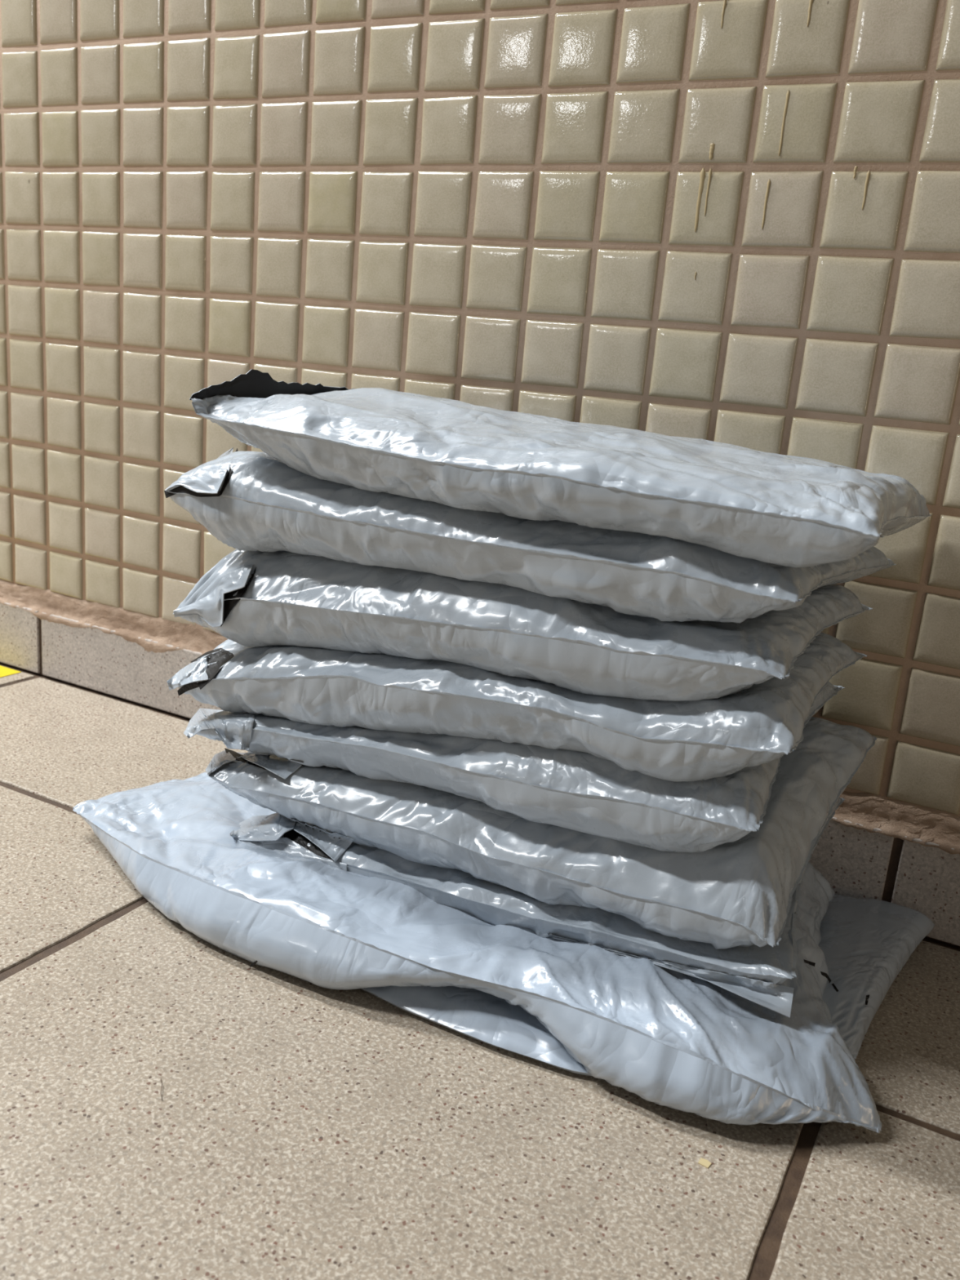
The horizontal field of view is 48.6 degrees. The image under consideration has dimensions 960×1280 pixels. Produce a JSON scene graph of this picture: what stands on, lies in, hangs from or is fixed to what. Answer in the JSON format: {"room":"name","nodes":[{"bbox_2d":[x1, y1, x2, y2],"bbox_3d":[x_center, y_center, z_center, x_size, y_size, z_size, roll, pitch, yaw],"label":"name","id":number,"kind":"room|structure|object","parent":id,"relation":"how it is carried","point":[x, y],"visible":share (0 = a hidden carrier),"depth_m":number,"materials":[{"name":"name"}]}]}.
{"room":"tiled corridor","nodes":[
{"label":"tiled corridor","id":0,"kind":"room"},
{"bbox_2d":[0,0,959,816],"bbox_3d":[-0.026,-0.544,0.805,3.750,1.331,0.123,12,16,26],"label":"wall","id":1,"kind":"structure","parent":0,"point":[488,203],"depth_m":0.77,"materials":[{"name":"beige tile"}]},
{"bbox_2d":[0,602,959,946],"bbox_3d":[-0.081,0.083,0.896,3.285,0.067,0.008,12,16,26],"label":"baseboard","id":2,"kind":"structure","parent":1,"relation":"attached to","point":[861,864],"depth_m":0.99,"materials":[{"name":"tile"}]},
{"bbox_2d":[0,579,959,854],"bbox_3d":[-0.106,0.034,0.899,3.750,0.047,0.011,12,16,26],"label":"trim","id":3,"kind":"structure","parent":1,"relation":"attached to","point":[898,819],"depth_m":0.98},
{"bbox_2d":[694,168,711,231],"bbox_3d":[0.145,-0.288,0.695,0.008,0.039,0.001,12,16,26],"label":"drip","id":4,"kind":"object","parent":1,"relation":"attached to","point":[703,171],"visible":1,"depth_m":0.69,"materials":[{"name":"beige paint"}]},
{"bbox_2d":[709,142,715,159],"bbox_3d":[0.150,-0.316,0.687,0.004,0.010,0.001,12,16,26],"label":"drip","id":5,"kind":"object","parent":1,"relation":"attached to","point":[712,145],"visible":1,"depth_m":0.69,"materials":[{"name":"beige paint"}]},
{"bbox_2d":[720,0,726,28],"bbox_3d":[0.153,-0.395,0.668,0.002,0.019,0.001,12,16,26],"label":"drip","id":6,"kind":"object","parent":1,"relation":"attached to","point":[725,1],"visible":1,"depth_m":0.67,"materials":[{"name":"beige paint"}]},
{"bbox_2d":[761,178,770,229],"bbox_3d":[0.182,-0.278,0.677,0.002,0.030,0.001,12,16,26],"label":"drip","id":7,"kind":"object","parent":1,"relation":"attached to","point":[769,180],"visible":1,"depth_m":0.68,"materials":[{"name":"beige paint"}]},
{"bbox_2d":[778,89,790,155],"bbox_3d":[0.190,-0.323,0.663,0.002,0.038,0.001,12,16,26],"label":"drip","id":8,"kind":"object","parent":1,"relation":"attached to","point":[788,94],"visible":1,"depth_m":0.66,"materials":[{"name":"beige paint"}]},
{"bbox_2d":[807,0,813,26],"bbox_3d":[0.201,-0.384,0.644,0.003,0.021,0.001,12,16,26],"label":"drip","id":9,"kind":"object","parent":1,"relation":"attached to","point":[811,2],"visible":1,"depth_m":0.65,"materials":[{"name":"beige paint"}]},
{"bbox_2d":[853,165,871,209],"bbox_3d":[0.232,-0.277,0.650,0.010,0.025,0.001,12,16,26],"label":"drip","id":10,"kind":"object","parent":1,"relation":"attached to","point":[868,173],"visible":1,"depth_m":0.65,"materials":[{"name":"beige paint"}]},
{"bbox_2d":[0,662,959,1279],"bbox_3d":[-0.488,0.297,0.173,3.285,0.050,1.980,12,16,26],"label":"floor","id":11,"kind":"structure","parent":0,"point":[300,1129],"depth_m":0.50,"materials":[{"name":"tile"}]},
{"bbox_2d":[0,665,21,677],"bbox_3d":[-0.730,-0.019,1.195,0.574,0.001,0.038,12,16,26],"label":"tape","id":12,"kind":"object","parent":11,"relation":"on","point":[4,671],"visible":1,"depth_m":1.08,"materials":[{"name":"yellow plastic"}]},
{"bbox_2d":[72,772,881,1133],"bbox_3d":[-0.012,0.148,0.689,0.550,0.056,0.274,12,16,26],"label":"bag","id":13,"kind":"object","parent":11,"relation":"on","point":[663,1036],"visible":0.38,"depth_m":0.57,"materials":[{"name":"grey"}]},
{"bbox_2d":[229,797,844,1017],"bbox_3d":[0.040,0.127,0.702,0.376,0.096,0.222,12,16,26],"label":"bag","id":14,"kind":"object","parent":13,"relation":"on","point":[756,974],"visible":0.34,"depth_m":0.60,"materials":[{"name":"grey"}]},
{"bbox_2d":[205,716,876,949],"bbox_3d":[0.031,0.080,0.699,0.400,0.094,0.218,12,16,26],"label":"bag","id":15,"kind":"object","parent":14,"relation":"on","point":[740,892],"visible":0.55,"depth_m":0.60,"materials":[{"name":"grey"}]},
{"bbox_2d":[183,681,844,852],"bbox_3d":[0.010,0.044,0.697,0.409,0.082,0.228,12,16,26],"label":"bag","id":16,"kind":"object","parent":15,"relation":"on","point":[583,792],"visible":0.35,"depth_m":0.58,"materials":[{"name":"grey"}]},
{"bbox_2d":[166,632,866,782],"bbox_3d":[0.022,0.018,0.685,0.399,0.087,0.228,12,16,26],"label":"bag","id":17,"kind":"object","parent":16,"relation":"on","point":[701,740],"visible":0.56,"depth_m":0.58,"materials":[{"name":"grey"}]},
{"bbox_2d":[173,548,872,701],"bbox_3d":[0.027,-0.019,0.675,0.392,0.072,0.228,12,16,26],"label":"bag","id":18,"kind":"object","parent":17,"relation":"on","point":[250,598],"visible":0.63,"depth_m":0.57,"materials":[{"name":"grey plastic"}]},
{"bbox_2d":[164,447,896,622],"bbox_3d":[0.027,-0.073,0.658,0.422,0.060,0.237,12,16,26],"label":"bag","id":19,"kind":"object","parent":18,"relation":"on","point":[246,500],"visible":0.67,"depth_m":0.56,"materials":[{"name":"grey plastic"}]},
{"bbox_2d":[189,368,931,568],"bbox_3d":[0.055,-0.109,0.631,0.388,0.067,0.243,12,16,26],"label":"bag","id":20,"kind":"object","parent":19,"relation":"on","point":[792,511],"visible":1,"depth_m":0.55,"materials":[{"name":"grey"}]},
{"bbox_2d":[360,893,934,1075],"bbox_3d":[0.057,0.175,0.673,0.416,0.023,0.277,12,16,26],"label":"bag","id":21,"kind":"object","parent":11,"relation":"on","point":[865,944],"visible":0.16,"depth_m":0.59,"materials":[{"name":"grey"}]},
{"bbox_2d":[697,1157,711,1168],"bbox_3d":[0.103,0.240,0.488,0.005,0.001,0.005,12,16,26],"label":"paper fleck","id":22,"kind":"object","parent":11,"relation":"on","point":[704,1162],"visible":1,"depth_m":0.49,"materials":[{"name":"beige paper"}]}
]}

